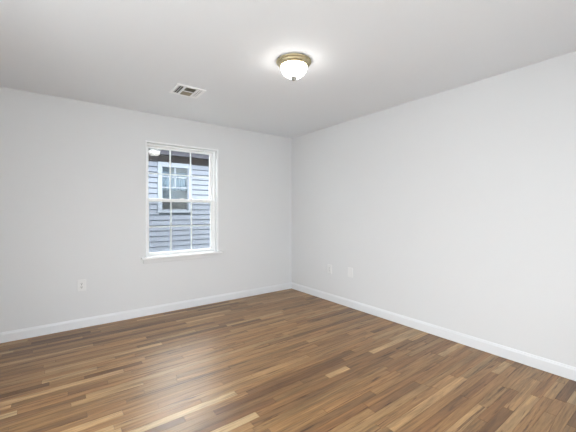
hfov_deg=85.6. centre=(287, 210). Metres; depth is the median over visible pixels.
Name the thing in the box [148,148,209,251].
window glass
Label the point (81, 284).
wall outlet
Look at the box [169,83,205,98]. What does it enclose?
ceiling vent
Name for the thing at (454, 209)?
wall
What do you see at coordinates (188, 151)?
grille
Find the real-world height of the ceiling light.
0.156 m
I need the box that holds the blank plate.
[348,267,352,277]
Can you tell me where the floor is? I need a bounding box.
[0,288,575,431]
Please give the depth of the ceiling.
2.26 m
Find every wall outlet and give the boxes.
[77,279,85,291]
[328,264,331,273]
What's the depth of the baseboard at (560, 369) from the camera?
2.95 m
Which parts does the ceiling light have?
lamp shade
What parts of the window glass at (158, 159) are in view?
sash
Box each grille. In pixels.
[148,150,208,198]
[149,202,209,250]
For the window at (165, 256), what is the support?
in the wall at (72, 172)
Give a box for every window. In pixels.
[141,140,222,263]
[162,167,186,208]
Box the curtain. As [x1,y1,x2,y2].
[162,172,186,190]
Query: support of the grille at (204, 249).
attached to the window at (165, 256)
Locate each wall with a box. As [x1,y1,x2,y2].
[0,87,291,332]
[292,51,575,366]
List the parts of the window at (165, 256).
sash, sash, sill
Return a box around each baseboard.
[0,282,291,342]
[292,282,575,380]
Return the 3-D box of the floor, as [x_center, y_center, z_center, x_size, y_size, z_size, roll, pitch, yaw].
[-0.035,1.287,1.947,4.083,0.060,4.956,0,0,-37]
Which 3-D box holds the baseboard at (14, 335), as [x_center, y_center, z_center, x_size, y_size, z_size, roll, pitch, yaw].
[-1.488,1.206,3.883,3.883,0.097,0.014,0,0,-37]
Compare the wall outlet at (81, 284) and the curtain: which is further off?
the curtain
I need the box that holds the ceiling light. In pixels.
[276,53,310,80]
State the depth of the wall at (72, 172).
3.50 m
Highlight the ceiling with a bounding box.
[0,0,575,137]
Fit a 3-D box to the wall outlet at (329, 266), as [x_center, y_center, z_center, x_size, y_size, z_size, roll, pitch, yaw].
[0.582,0.812,4.351,0.010,0.124,0.082,0,0,-37]

